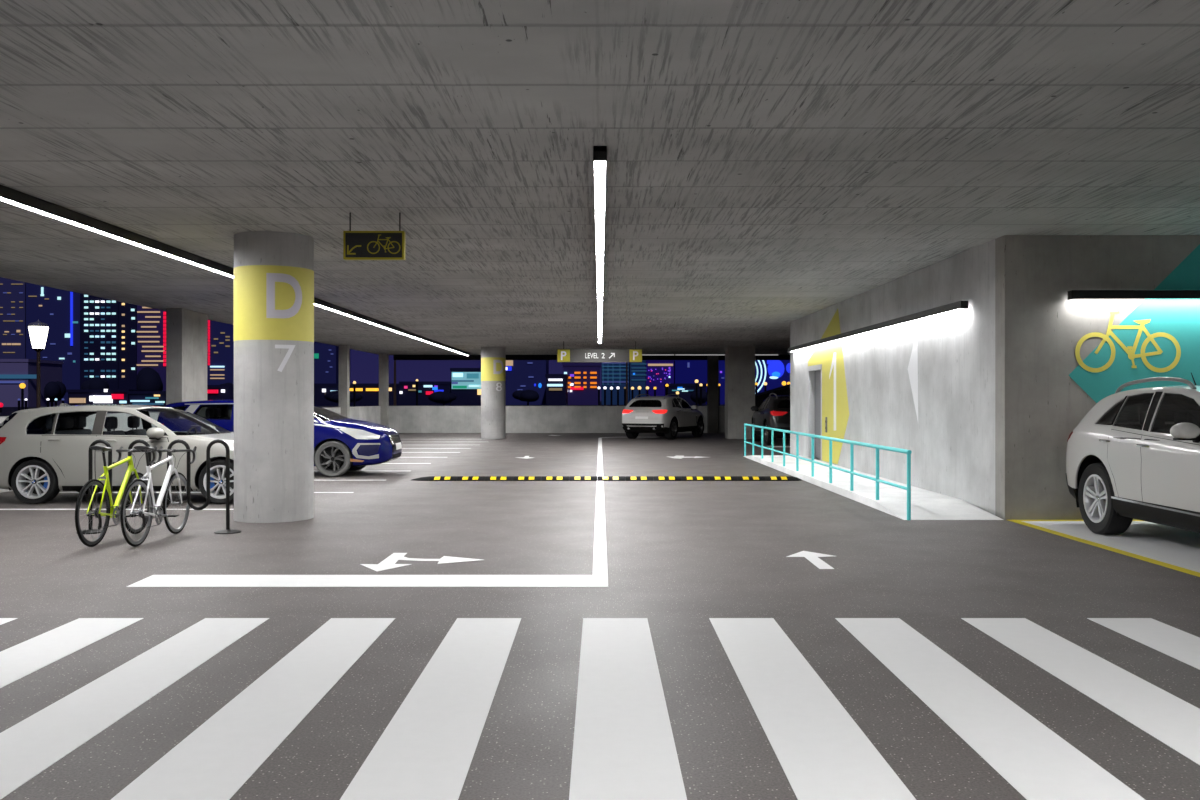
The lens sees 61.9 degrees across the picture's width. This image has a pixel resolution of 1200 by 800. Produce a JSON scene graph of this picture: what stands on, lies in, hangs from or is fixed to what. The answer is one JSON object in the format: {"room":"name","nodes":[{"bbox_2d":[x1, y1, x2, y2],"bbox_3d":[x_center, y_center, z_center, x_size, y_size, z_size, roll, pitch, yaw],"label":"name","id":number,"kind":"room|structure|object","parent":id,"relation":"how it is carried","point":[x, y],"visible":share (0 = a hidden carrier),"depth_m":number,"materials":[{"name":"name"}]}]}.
{"room":"parking garage","nodes":[
{"label":"parking garage","id":0,"kind":"room"},
{"bbox_2d":[0,406,380,492],"bbox_3d":[-9.825,0.885,16.750,0.250,1.230,57.500,0,0,0],"label":"wall","id":1,"kind":"structure","parent":0,"point":[364,413],"depth_m":35.40,"materials":[{"name":"concrete"}]},
{"bbox_2d":[389,406,724,432],"bbox_3d":[5.175,0.885,45.625,30.250,1.230,0.250,0,0,0],"label":"wall","id":2,"kind":"structure","parent":0,"point":[403,419],"depth_m":45.51,"materials":[{"name":"concrete"}]},
{"bbox_2d":[393,355,789,359],"bbox_3d":[5.450,-1.940,45.610,29.700,0.240,0.220,0,0,0],"label":"trim","id":3,"kind":"structure","parent":0,"point":[395,357],"depth_m":45.51,"materials":[{"name":"black metal"}]},
{"bbox_2d":[0,0,1199,354],"bbox_3d":[5.125,-2.235,16.975,30.350,0.350,57.950,0,0,0],"label":"ceiling","id":4,"kind":"structure","parent":0,"point":[772,164],"depth_m":7.94,"materials":[{"name":"concrete"}]},
{"bbox_2d":[0,184,233,277],"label":"ceiling lamp","id":5,"kind":"object","parent":4,"relation":"attached to","point":[8,195],"depth_m":11.55,"materials":[{"name":"black metal"}]},
{"bbox_2d":[0,197,89,227],"bbox_3d":[-5.780,-1.947,10.195,0.092,0.010,2.130,0,0,0],"label":"diffuser","id":6,"kind":"object","parent":5,"relation":"attached to","point":[15,201],"depth_m":10.36,"materials":[{"name":"white plastic"}]},
{"bbox_2d":[85,228,172,255],"bbox_3d":[-5.780,-1.947,12.375,0.092,0.010,2.130,0,0,0],"label":"diffuser","id":7,"kind":"object","parent":5,"relation":"attached to","point":[104,231],"depth_m":12.30,"materials":[{"name":"white plastic"}]},
{"bbox_2d":[169,256,231,275],"bbox_3d":[-5.780,-1.947,14.555,0.092,0.010,2.130,0,0,0],"label":"diffuser","id":8,"kind":"object","parent":5,"relation":"attached to","point":[187,259],"depth_m":14.51,"materials":[{"name":"white plastic"}]},
{"bbox_2d":[343,213,404,259],"bbox_3d":[-2.480,-1.801,10.998,0.664,0.518,0.085,0,0,0],"label":"hanging sign","id":9,"kind":"object","parent":4,"relation":"hanging from","point":[357,245],"visible":1,"depth_m":10.96,"materials":[{"name":"black metal"}]},
{"bbox_2d":[314,297,469,355],"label":"ceiling lamp","id":10,"kind":"object","parent":4,"relation":"attached to","point":[317,302],"depth_m":25.85,"materials":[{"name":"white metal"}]},
{"bbox_2d":[314,303,337,311],"bbox_3d":[-5.780,-1.947,21.095,0.092,0.010,2.130,0,0,0],"label":"diffuser","id":11,"kind":"object","parent":10,"relation":"attached to","point":[323,305],"depth_m":21.08,"materials":[{"name":"white plastic"}]},
{"bbox_2d":[338,312,361,319],"bbox_3d":[-5.780,-1.947,23.275,0.092,0.010,2.130,0,0,0],"label":"diffuser","id":12,"kind":"object","parent":10,"relation":"attached to","point":[350,314],"depth_m":23.22,"materials":[{"name":"white plastic"}]},
{"bbox_2d":[557,341,641,362],"bbox_3d":[-0.018,-1.686,35.052,2.975,0.748,0.136,0,0,0],"label":"overhead sign","id":13,"kind":"object","parent":4,"relation":"hanging from","point":[563,355],"visible":1,"depth_m":35.00,"materials":[{"name":"grey metal"}]},
{"bbox_2d":[593,146,606,343],"bbox_3d":[0.000,-1.998,21.250,0.110,0.120,26.300,0,0,0],"label":"ceiling lamp","id":14,"kind":"object","parent":4,"relation":"attached to","point":[599,152],"visible":1,"depth_m":10.58,"materials":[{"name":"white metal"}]},
{"bbox_2d":[597,284,602,297],"bbox_3d":[0.000,-1.947,17.905,0.092,0.010,2.130,0,0,0],"label":"diffuser","id":15,"kind":"object","parent":14,"relation":"attached to","point":[599,286],"depth_m":17.82,"materials":[{"name":"white plastic"}]},
{"bbox_2d":[597,267,602,283],"bbox_3d":[0.000,-1.947,15.725,0.092,0.010,2.130,0,0,0],"label":"diffuser","id":16,"kind":"object","parent":14,"relation":"attached to","point":[599,269],"depth_m":15.60,"materials":[{"name":"white plastic"}]},
{"bbox_2d":[596,244,603,266],"bbox_3d":[0.000,-1.947,13.545,0.092,0.010,2.130,0,0,0],"label":"diffuser","id":17,"kind":"object","parent":14,"relation":"attached to","point":[599,247],"depth_m":13.44,"materials":[{"name":"white plastic"}]},
{"bbox_2d":[596,211,603,243],"bbox_3d":[0.000,-1.947,11.365,0.092,0.010,2.130,0,0,0],"label":"diffuser","id":18,"kind":"object","parent":14,"relation":"attached to","point":[599,214],"depth_m":11.26,"materials":[{"name":"white plastic"}]},
{"bbox_2d":[594,161,605,210],"bbox_3d":[0.000,-1.947,9.181,0.092,0.010,2.137,0,0,0],"label":"diffuser","id":19,"kind":"object","parent":14,"relation":"attached to","point":[599,166],"depth_m":9.05,"materials":[{"name":"white plastic"}]},
{"bbox_2d":[642,354,777,354],"bbox_3d":[4.900,-2.030,44.900,6.200,0.060,0.080,0,0,0],"label":"lamp","id":20,"kind":"object","parent":4,"relation":"attached to","point":[642,354],"visible":0.6,"depth_m":44.89,"materials":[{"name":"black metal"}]},
{"bbox_2d":[0,433,1199,799],"bbox_3d":[5.175,1.624,16.875,30.250,0.252,57.750,0,0,0],"label":"floor","id":21,"kind":"structure","parent":0,"point":[681,555],"depth_m":7.44,"materials":[{"name":"concrete"}]},
{"bbox_2d":[0,618,142,687],"bbox_3d":[-3.336,1.498,4.633,0.476,0.002,4.465,0,0,0],"label":"crosswalk stripe","id":22,"kind":"object","parent":21,"relation":"on","point":[18,661],"visible":1,"depth_m":6.10,"materials":[{"name":"white paint"}]},
{"bbox_2d":[75,446,156,546],"bbox_3d":[-5.176,0.985,10.713,0.423,1.030,1.654,0,0,-1],"label":"bicycle","id":23,"kind":"object","parent":21,"relation":"on","point":[112,510],"visible":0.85,"depth_m":10.53,"materials":[{"name":"yellow metal"}]},
{"bbox_2d":[0,403,233,503],"bbox_3d":[-6.845,0.775,15.226,4.549,1.450,2.242,0,0,0],"label":"hatchback car","id":24,"kind":"object","parent":21,"relation":"on","point":[45,449],"visible":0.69,"depth_m":14.37,"materials":[{"name":"grey paint"}]},
{"bbox_2d":[147,427,164,439],"bbox_3d":[-6.321,0.488,14.294,0.198,0.200,0.339,0,0,0],"label":"mirror","id":25,"kind":"object","parent":24,"relation":"attached to","point":[154,433],"depth_m":14.18,"materials":[{"name":"grey plastic"}]},
{"bbox_2d":[0,509,233,509],"bbox_3d":[-6.600,1.498,13.710,5.200,0.002,0.110,0,0,0],"label":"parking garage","id":26,"kind":"object","parent":21,"relation":"on","point":[0,509],"visible":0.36,"depth_m":13.67,"materials":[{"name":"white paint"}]},
{"bbox_2d":[0,618,268,799],"bbox_3d":[-2.475,1.498,4.633,0.467,0.002,4.465,0,0,0],"label":"crosswalk stripe","id":27,"kind":"object","parent":21,"relation":"on","point":[37,742],"visible":1,"depth_m":4.98,"materials":[{"name":"white paint"}]},
{"bbox_2d":[120,446,196,546],"bbox_3d":[-4.736,0.985,10.733,0.423,1.030,1.654,0,0,-1],"label":"bicycle","id":28,"kind":"object","parent":21,"relation":"on","point":[154,509],"visible":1,"depth_m":10.62,"materials":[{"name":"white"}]},
{"bbox_2d":[76,439,240,533],"bbox_3d":[-4.990,0.972,11.320,1.844,1.056,0.290,0,0,0],"label":"bicycle rack","id":29,"kind":"object","parent":21,"relation":"on","point":[227,530],"visible":0.7,"depth_m":11.30,"materials":[{"name":"black metal"}]},
{"bbox_2d":[166,308,206,404],"bbox_3d":[-9.550,-0.280,23.200,0.380,3.560,1.600,0,0,0],"label":"square pillar","id":30,"kind":"structure","parent":21,"relation":"on","point":[186,330],"depth_m":22.58,"materials":[{"name":"concrete"}]},
{"bbox_2d":[59,492,352,492],"bbox_3d":[-6.600,1.498,16.200,5.200,0.002,0.110,0,0,0],"label":"parking line","id":31,"kind":"object","parent":21,"relation":"on","point":[59,492],"visible":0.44,"depth_m":16.18,"materials":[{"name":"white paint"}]},
{"bbox_2d":[111,618,394,799],"bbox_3d":[-1.615,1.498,4.633,0.459,0.002,4.465,0,0,0],"label":"crosswalk stripe","id":32,"kind":"object","parent":21,"relation":"on","point":[217,758],"visible":1,"depth_m":4.67,"materials":[{"name":"white paint"}]},
{"bbox_2d":[234,231,313,522],"bbox_3d":[-4.130,-0.280,12.680,0.971,3.560,0.971,0,0,0],"label":"round column","id":33,"kind":"structure","parent":21,"relation":"on","point":[274,271],"depth_m":12.26,"materials":[{"name":"concrete"}]},
{"bbox_2d":[155,399,401,476],"bbox_3d":[-6.439,0.743,20.355,4.742,1.515,2.282,0,0,0],"label":"car","id":34,"kind":"object","parent":21,"relation":"on","point":[342,444],"visible":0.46,"depth_m":19.52,"materials":[{"name":"blue paint"}]},
{"bbox_2d":[388,433,401,451],"bbox_3d":[-4.149,0.867,20.350,0.107,0.347,1.048,0,0,0],"label":"grille","id":35,"kind":"object","parent":34,"relation":"attached to","point":[394,441],"depth_m":20.11,"materials":[{"name":"black metal"}]},
{"bbox_2d":[339,345,349,418],"bbox_3d":[-9.615,-0.280,37.575,0.330,3.560,0.350,0,0,0],"label":"square pillar","id":36,"kind":"structure","parent":21,"relation":"on","point":[344,350],"depth_m":37.40,"materials":[{"name":"concrete"}]},
{"bbox_2d":[127,575,607,586],"bbox_3d":[-1.880,1.498,8.293,3.892,0.002,0.545,0,0,0],"label":"stop line","id":37,"kind":"object","parent":21,"relation":"on","point":[154,580],"visible":1,"depth_m":8.25,"materials":[{"name":"white paint"}]},
{"bbox_2d":[379,353,388,426],"bbox_3d":[-9.600,-0.280,44.400,0.360,3.560,0.400,0,0,0],"label":"square pillar","id":38,"kind":"structure","parent":21,"relation":"on","point":[383,357],"depth_m":44.20,"materials":[{"name":"concrete"}]},
{"bbox_2d":[360,553,481,570],"bbox_3d":[-1.781,1.498,9.418,1.074,0.002,0.893,0,0,-36],"label":"road arrow","id":39,"kind":"object","parent":21,"relation":"on","point":[389,562],"visible":1,"depth_m":9.33,"materials":[{"name":"white paint"}]},
{"bbox_2d":[340,618,520,799],"bbox_3d":[-0.755,1.498,4.633,0.450,0.002,4.465,0,0,0],"label":"crosswalk stripe","id":40,"kind":"object","parent":21,"relation":"on","point":[426,751],"visible":1,"depth_m":4.67,"materials":[{"name":"white paint"}]},
{"bbox_2d":[481,347,505,438],"bbox_3d":[-4.160,-0.280,39.000,0.956,3.560,0.956,0,0,0],"label":"round column","id":41,"kind":"structure","parent":21,"relation":"on","point":[493,359],"depth_m":38.59,"materials":[{"name":"concrete"}]},
{"bbox_2d":[593,437,609,574],"bbox_3d":[1.168,1.498,24.583,2.464,0.002,32.034,0,0,0],"label":"lane line","id":42,"kind":"object","parent":21,"relation":"on","point":[600,549],"visible":0.88,"depth_m":11.74,"materials":[{"name":"white paint"}]},
{"bbox_2d":[412,476,801,480],"bbox_3d":[0.120,1.465,18.720,7.320,0.070,0.400,0,0,0],"label":"bump","id":43,"kind":"object","parent":21,"relation":"on","point":[429,478],"visible":1,"depth_m":18.58,"materials":[{"name":"black rubber"}]},
{"bbox_2d":[569,618,686,799],"bbox_3d":[0.105,1.498,4.633,0.443,0.002,4.465,0,0,0],"label":"crosswalk stripe","id":44,"kind":"object","parent":21,"relation":"on","point":[624,748],"visible":1,"depth_m":4.67,"materials":[{"name":"white paint"}]},
{"bbox_2d":[622,394,703,439],"bbox_3d":[2.589,0.599,39.569,2.330,1.801,4.812,0,0,26],"label":"car","id":45,"kind":"object","parent":21,"relation":"on","point":[666,415],"visible":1,"depth_m":37.85,"materials":[{"name":"grey paint"}]},
{"bbox_2d":[707,355,718,432],"bbox_3d":[5.115,-0.280,45.300,0.470,3.560,0.400,0,0,0],"label":"square pillar","id":46,"kind":"structure","parent":21,"relation":"on","point":[712,360],"depth_m":45.10,"materials":[{"name":"grey concrete"}]},
{"bbox_2d":[725,346,754,438],"bbox_3d":[5.440,-0.280,38.900,1.040,3.560,1.000,0,0,0],"label":"square pillar","id":47,"kind":"structure","parent":21,"relation":"on","point":[739,360],"depth_m":38.40,"materials":[{"name":"concrete"}]},
{"bbox_2d":[751,393,789,444],"bbox_3d":[6.450,0.599,34.612,2.330,1.801,4.812,0,0,0],"label":"car","id":48,"kind":"object","parent":21,"relation":"on","point":[774,411],"visible":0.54,"depth_m":32.84,"materials":[{"name":"black paint"}]},
{"bbox_2d":[755,384,789,407],"bbox_3d":[9.192,-0.100,43.200,5.616,3.200,2.800,0,0,0],"label":"ramp","id":49,"kind":"object","parent":21,"relation":"on","point":[783,390],"visible":0.1,"depth_m":41.80,"materials":[{"name":"black"}]},
{"bbox_2d":[787,551,833,568],"bbox_3d":[2.024,1.498,9.401,0.494,0.002,1.065,0,0,0],"label":"road arrow","id":50,"kind":"object","parent":21,"relation":"on","point":[812,557],"visible":1,"depth_m":9.57,"materials":[{"name":"white paint"}]},
{"bbox_2d":[709,618,915,799],"bbox_3d":[0.964,1.498,4.633,0.450,0.002,4.465,0,0,0],"label":"crosswalk stripe","id":51,"kind":"object","parent":21,"relation":"on","point":[822,752],"visible":1,"depth_m":4.63,"materials":[{"name":"white paint"}]},
{"bbox_2d":[743,455,1002,519],"bbox_3d":[4.424,1.445,19.550,1.248,0.110,14.100,0,0,0],"label":"ramp","id":52,"kind":"object","parent":21,"relation":"on","point":[925,504],"visible":0.87,"depth_m":14.87,"materials":[{"name":"white concrete"}]},
{"bbox_2d":[744,423,911,519],"bbox_3d":[3.860,1.062,19.550,0.054,0.876,14.160,0,0,0],"label":"railing","id":53,"kind":"object","parent":52,"relation":"on","point":[852,443],"visible":0.98,"depth_m":16.32,"materials":[{"name":"teal metal"}]},
{"bbox_2d":[835,618,1144,799],"bbox_3d":[1.824,1.498,4.633,0.459,0.002,4.465,0,0,0],"label":"crosswalk stripe","id":54,"kind":"object","parent":21,"relation":"on","point":[1036,761],"visible":1,"depth_m":4.67,"materials":[{"name":"white paint"}]},
{"bbox_2d":[961,618,1199,764],"bbox_3d":[2.684,1.498,4.633,0.467,0.002,4.465,0,0,0],"label":"crosswalk stripe","id":55,"kind":"object","parent":21,"relation":"on","point":[1175,722],"visible":1,"depth_m":5.30,"materials":[{"name":"white paint"}]},
{"bbox_2d":[1008,520,1199,576],"bbox_3d":[9.490,1.498,8.850,8.820,0.003,7.300,0,0,0],"label":"bay border","id":56,"kind":"object","parent":21,"relation":"on","point":[1150,560],"visible":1,"depth_m":10.15,"materials":[{"name":"yellow paint"}]},
{"bbox_2d":[1066,372,1199,534],"bbox_3d":[6.455,0.599,9.758,2.330,1.801,4.812,0,0,0],"label":"car","id":57,"kind":"object","parent":21,"relation":"on","point":[1135,454],"visible":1,"depth_m":10.32,"materials":[{"name":"grey paint"}]},
{"bbox_2d":[1170,422,1199,442],"bbox_3d":[5.460,0.308,9.254,0.339,0.200,0.135,0,0,0],"label":"mirror","id":58,"kind":"object","parent":57,"relation":"attached to","point":[1180,431],"depth_m":9.22,"materials":[{"name":"white plastic"}]},
{"bbox_2d":[1087,618,1199,669],"bbox_3d":[3.545,1.498,4.633,0.476,0.002,4.465,0,0,0],"label":"crosswalk stripe","id":59,"kind":"object","parent":21,"relation":"on","point":[1178,644],"visible":1,"depth_m":6.33,"materials":[{"name":"white paint"}]},
{"bbox_2d":[790,239,994,514],"bbox_3d":[5.210,-0.280,19.700,0.300,3.560,13.800,0,0,0],"label":"wall","id":60,"kind":"structure","parent":0,"point":[951,442],"depth_m":15.55,"materials":[{"name":"concrete"}]},
{"bbox_2d":[808,365,821,460],"bbox_3d":[5.165,0.295,23.550,0.230,2.190,1.540,0,0,0],"label":"door","id":61,"kind":"structure","parent":60,"relation":"in","point":[814,372],"depth_m":24.13,"materials":[{"name":"grey paint"}]},
{"bbox_2d":[808,309,848,463],"bbox_3d":[5.056,-0.289,22.309,0.006,3.328,4.041,0,0,0],"label":"mural","id":62,"kind":"object","parent":60,"relation":"attached to","point":[835,407],"visible":0.97,"depth_m":21.65,"materials":[{"name":"yellow paint"}]},
{"bbox_2d":[788,301,967,351],"bbox_3d":[4.981,-1.297,19.850,0.157,0.112,12.520,0,0,0],"label":"lamp","id":63,"kind":"object","parent":60,"relation":"attached to","point":[958,305],"visible":1,"depth_m":16.88,"materials":[{"name":"black metal"}]},
{"bbox_2d":[908,332,917,419],"bbox_3d":[5.058,-0.382,16.166,0.003,1.518,0.547,0,0,0],"label":"mural","id":64,"kind":"object","parent":60,"relation":"attached to","point":[913,363],"visible":1,"depth_m":16.08,"materials":[{"name":"white paint"}]},
{"bbox_2d":[995,235,1199,519],"bbox_3d":[9.680,-0.280,12.650,9.240,3.560,0.300,0,0,0],"label":"wall","id":65,"kind":"structure","parent":0,"point":[1038,330],"depth_m":12.50,"materials":[{"name":"concrete"}]},
{"bbox_2d":[1075,311,1180,372],"bbox_3d":[6.598,-0.728,12.494,1.320,0.771,0.004,0,0,0],"label":"mural","id":66,"kind":"object","parent":65,"relation":"attached to","point":[1131,353],"visible":1,"depth_m":12.49,"materials":[{"name":"yellow paint"}]},
{"bbox_2d":[1068,290,1199,299],"bbox_3d":[9.015,-1.302,12.421,6.390,0.112,0.157,0,0,0],"label":"lamp","id":67,"kind":"object","parent":65,"relation":"attached to","point":[1073,294],"visible":1,"depth_m":12.34,"materials":[{"name":"black metal"}]},
{"bbox_2d":[1069,244,1199,402],"bbox_3d":[8.527,-0.278,12.498,5.345,3.535,0.003,0,0,0],"label":"mural","id":68,"kind":"object","parent":65,"relation":"attached to","point":[1179,318],"visible":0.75,"depth_m":12.49,"materials":[{"name":"teal paint"}]},
{"label":"outside","id":69,"kind":"structure","parent":0,"visible":0},
{"bbox_2d":[0,401,724,415],"bbox_3d":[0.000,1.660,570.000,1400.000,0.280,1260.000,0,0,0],"label":"ground","id":70,"kind":"structure","parent":69,"point":[6,411],"depth_m":202.70,"materials":[{"name":"black"}]},
{"bbox_2d":[0,277,25,358],"bbox_3d":[-271.700,-37.300,449.900,37.800,77.640,20.600,0,0,0],"label":"office tower","id":71,"kind":"structure","parent":70,"relation":"on","point":[12,292],"depth_m":440.04,"materials":[{"name":"stone"}]},
{"bbox_2d":[19,383,25,409],"bbox_3d":[-69.300,-0.270,120.000,0.672,3.540,0.672,0,0,0],"label":"street lamp","id":72,"kind":"object","parent":70,"relation":"on","point":[22,386],"visible":0.96,"depth_m":119.89,"materials":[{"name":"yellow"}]},
{"bbox_2d":[0,359,63,406],"bbox_3d":[-131.039,-3.750,226.900,15.522,10.540,14.600,0,0,0],"label":"building","id":73,"kind":"structure","parent":70,"relation":"on","point":[13,372],"depth_m":219.97,"materials":[{"name":"blue"}]},
{"bbox_2d":[28,319,48,407],"bbox_3d":[-15.161,-0.344,27.000,0.494,3.687,0.494,0,0,22],"label":"street lantern","id":74,"kind":"object","parent":70,"relation":"on","point":[38,330],"visible":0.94,"depth_m":26.91,"materials":[{"name":"white"}]},
{"bbox_2d":[26,282,79,403],"bbox_3d":[-227.005,-41.363,424.800,22.810,85.765,20.800,0,0,0],"label":"office tower","id":75,"kind":"structure","parent":70,"relation":"on","point":[59,309],"depth_m":415.00,"materials":[{"name":"teal"}]},
{"bbox_2d":[44,381,65,406],"bbox_3d":[-109.200,-1.142,199.870,3.689,5.284,4.453,0,0,0],"label":"tree","id":76,"kind":"object","parent":70,"relation":"on","point":[52,390],"visible":0.94,"depth_m":198.59,"materials":[{"name":"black plant"}]},
{"bbox_2d":[81,378,108,388],"bbox_3d":[-100.867,-1.437,200.210,5.007,5.875,4.784,0,0,0],"label":"tree","id":77,"kind":"object","parent":70,"relation":"on","point":[97,383],"visible":0.49,"depth_m":198.39,"materials":[{"name":"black plant"}]},
{"bbox_2d":[80,294,117,388],"bbox_3d":[-195.292,-33.950,399.900,15.025,70.940,20.600,0,0,0],"label":"office tower","id":78,"kind":"structure","parent":70,"relation":"on","point":[98,316],"depth_m":390.05,"materials":[{"name":"teal"}]},
{"bbox_2d":[66,389,158,404],"bbox_3d":[-75.300,-0.064,154.900,9.400,3.168,10.600,0,0,0],"label":"shop","id":79,"kind":"structure","parent":70,"relation":"on","point":[75,396],"depth_m":149.79,"materials":[{"name":"brown"}]},
{"bbox_2d":[118,301,136,389],"bbox_3d":[-172.935,-21.749,374.900,6.988,46.538,18.600,0,0,0],"label":"office tower","id":80,"kind":"structure","parent":70,"relation":"on","point":[127,313],"depth_m":365.97,"materials":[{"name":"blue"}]},
{"bbox_2d":[127,391,165,406],"bbox_3d":[-62.445,0.139,142.400,5.506,2.762,9.600,0,0,0],"label":"shop","id":81,"kind":"structure","parent":70,"relation":"on","point":[153,398],"depth_m":137.96,"materials":[{"name":"blue"}]},
{"bbox_2d":[136,367,162,390],"bbox_3d":[-89.906,-2.545,199.786,5.417,8.089,7.308,0,0,0],"label":"tree","id":82,"kind":"object","parent":70,"relation":"on","point":[147,378],"visible":0.68,"depth_m":197.23,"materials":[{"name":"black plant"}]},
{"bbox_2d":[137,305,165,390],"bbox_3d":[-153.407,-18.620,351.900,11.204,40.279,18.600,0,0,0],"label":"office tower","id":83,"kind":"structure","parent":70,"relation":"on","point":[151,322],"depth_m":343.04,"materials":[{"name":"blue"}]},
{"bbox_2d":[207,320,233,384],"bbox_3d":[-142.424,-15.390,392.750,15.448,33.820,26.900,0,0,0],"label":"office tower","id":84,"kind":"structure","parent":70,"relation":"on","point":[220,336],"depth_m":379.99,"materials":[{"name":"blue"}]},
{"bbox_2d":[207,385,233,399],"bbox_3d":[-55.950,-0.365,154.900,7.300,3.770,10.600,0,0,0],"label":"shop","id":85,"kind":"structure","parent":70,"relation":"on","point":[214,392],"depth_m":150.01,"materials":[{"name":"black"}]},
{"bbox_2d":[314,341,338,382],"bbox_3d":[-115.710,-11.840,431.900,10.060,26.720,24.600,0,0,0],"label":"office tower","id":86,"kind":"structure","parent":70,"relation":"on","point":[326,356],"depth_m":420.00,"materials":[{"name":"teal"}]},
{"bbox_2d":[324,391,361,402],"bbox_3d":[-51.526,-0.217,199.672,7.132,3.435,7.757,0,0,0],"label":"tree","id":87,"kind":"object","parent":70,"relation":"on","point":[333,396],"visible":0.44,"depth_m":198.39,"materials":[{"name":"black plant"}]},
{"bbox_2d":[314,383,399,405],"bbox_3d":[-62.720,-1.352,262.900,23.440,5.744,14.600,0,0,0],"label":"building","id":88,"kind":"structure","parent":70,"relation":"on","point":[369,392],"depth_m":255.99,"materials":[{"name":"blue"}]},
{"bbox_2d":[394,360,395,405],"bbox_3d":[-11.070,-0.650,54.552,0.200,4.300,1.314,0,0,0],"label":"lamp post","id":89,"kind":"object","parent":70,"relation":"on","point":[394,360],"visible":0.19,"depth_m":53.95,"materials":[{"name":"brown metal"}]},
{"bbox_2d":[399,381,450,405],"bbox_3d":[-42.000,-1.460,246.900,12.400,5.960,14.600,0,0,0],"label":"building","id":90,"kind":"structure","parent":70,"relation":"on","point":[407,388],"depth_m":240.01,"materials":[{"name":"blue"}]},
{"bbox_2d":[428,391,456,405],"bbox_3d":[-31.462,-0.125,200.255,5.504,3.250,5.651,0,0,0],"label":"tree","id":91,"kind":"object","parent":70,"relation":"on","point":[441,397],"visible":0.98,"depth_m":198.39,"materials":[{"name":"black plant"}]},
{"bbox_2d":[450,368,480,405],"bbox_3d":[-31.800,-3.080,240.750,8.320,9.200,2.900,0,0,0],"label":"building","id":92,"kind":"structure","parent":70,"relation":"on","point":[465,382],"depth_m":239.77,"materials":[{"name":"teal"}]},
{"bbox_2d":[512,390,538,405],"bbox_3d":[-14.851,-0.290,199.670,5.350,3.580,5.619,0,0,0],"label":"tree","id":93,"kind":"object","parent":70,"relation":"on","point":[528,396],"visible":1,"depth_m":198.05,"materials":[{"name":"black plant"}]},
{"bbox_2d":[506,360,548,404],"bbox_3d":[-22.800,-6.140,307.900,13.600,15.320,16.600,0,0,0],"label":"building","id":94,"kind":"structure","parent":70,"relation":"on","point":[520,374],"depth_m":300.01,"materials":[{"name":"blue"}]},
{"bbox_2d":[545,374,568,404],"bbox_3d":[-12.320,-2.880,287.900,6.000,8.800,16.600,0,0,0],"label":"hall","id":95,"kind":"object","parent":70,"relation":"on","point":[556,384],"visible":0.93,"depth_m":279.98,"materials":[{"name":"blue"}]},
{"bbox_2d":[562,363,600,404],"bbox_3d":[-5.761,-4.790,309.900,11.922,12.620,20.600,0,0,0],"label":"office tower","id":96,"kind":"structure","parent":70,"relation":"on","point":[584,378],"depth_m":300.01,"materials":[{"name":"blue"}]},
{"bbox_2d":[601,363,628,404],"bbox_3d":[4.942,-6.184,334.900,9.250,15.409,24.600,0,0,0],"label":"office tower","id":97,"kind":"structure","parent":70,"relation":"on","point":[613,375],"depth_m":322.97,"materials":[{"name":"blue glass"}]},
{"bbox_2d":[626,363,627,405],"bbox_3d":[1.447,-0.753,54.561,0.160,4.506,1.291,0,0,0],"label":"lamp post","id":98,"kind":"object","parent":70,"relation":"on","point":[626,363],"visible":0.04,"depth_m":53.96,"materials":[{"name":"brown metal"}]},
{"bbox_2d":[629,360,645,401],"bbox_3d":[12.519,-6.170,341.900,5.637,15.380,24.600,0,0,0],"label":"office tower","id":99,"kind":"structure","parent":70,"relation":"on","point":[636,370],"depth_m":329.98,"materials":[{"name":"blue"}]},
{"bbox_2d":[645,360,674,395],"bbox_3d":[20.640,-6.464,354.900,10.032,15.968,22.600,0,0,0],"label":"office tower","id":100,"kind":"structure","parent":70,"relation":"on","point":[658,373],"depth_m":343.96,"materials":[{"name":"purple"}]},
{"bbox_2d":[664,383,706,405],"bbox_3d":[22.620,-1.385,265.900,10.280,5.810,12.600,0,0,0],"label":"building","id":101,"kind":"structure","parent":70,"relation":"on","point":[685,390],"depth_m":260.02,"materials":[{"name":"blue"}]},
{"bbox_2d":[674,360,706,403],"bbox_3d":[32.025,-7.115,360.900,11.950,17.270,22.600,0,0,0],"label":"office tower","id":102,"kind":"structure","parent":70,"relation":"on","point":[685,371],"depth_m":349.98,"materials":[{"name":"blue"}]},
{"bbox_2d":[690,389,706,405],"bbox_3d":[20.189,-0.350,199.511,4.309,3.700,4.124,0,0,0],"label":"tree","id":103,"kind":"object","parent":70,"relation":"on","point":[693,394],"visible":0.6,"depth_m":198.34,"materials":[{"name":"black plant"}]},
{"bbox_2d":[719,360,724,403],"bbox_3d":[43.400,-6.765,360.900,6.000,16.570,22.600,0,0,0],"label":"office tower","id":104,"kind":"structure","parent":70,"relation":"on","point":[721,362],"depth_m":349.98,"materials":[{"name":"blue"}]},
{"bbox_2d":[755,360,765,392],"bbox_3d":[54.924,-10.383,400.030,22.554,24.075,4.699,0,0,0],"label":"wheel","id":105,"kind":"object","parent":70,"relation":"on","point":[758,360],"visible":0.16,"depth_m":397.74,"materials":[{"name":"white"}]},
{"bbox_2d":[755,360,789,392],"bbox_3d":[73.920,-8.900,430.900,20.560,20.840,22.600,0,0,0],"label":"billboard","id":106,"kind":"object","parent":70,"relation":"on","point":[777,371],"visible":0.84,"depth_m":420.00,"materials":[{"name":"blue"}]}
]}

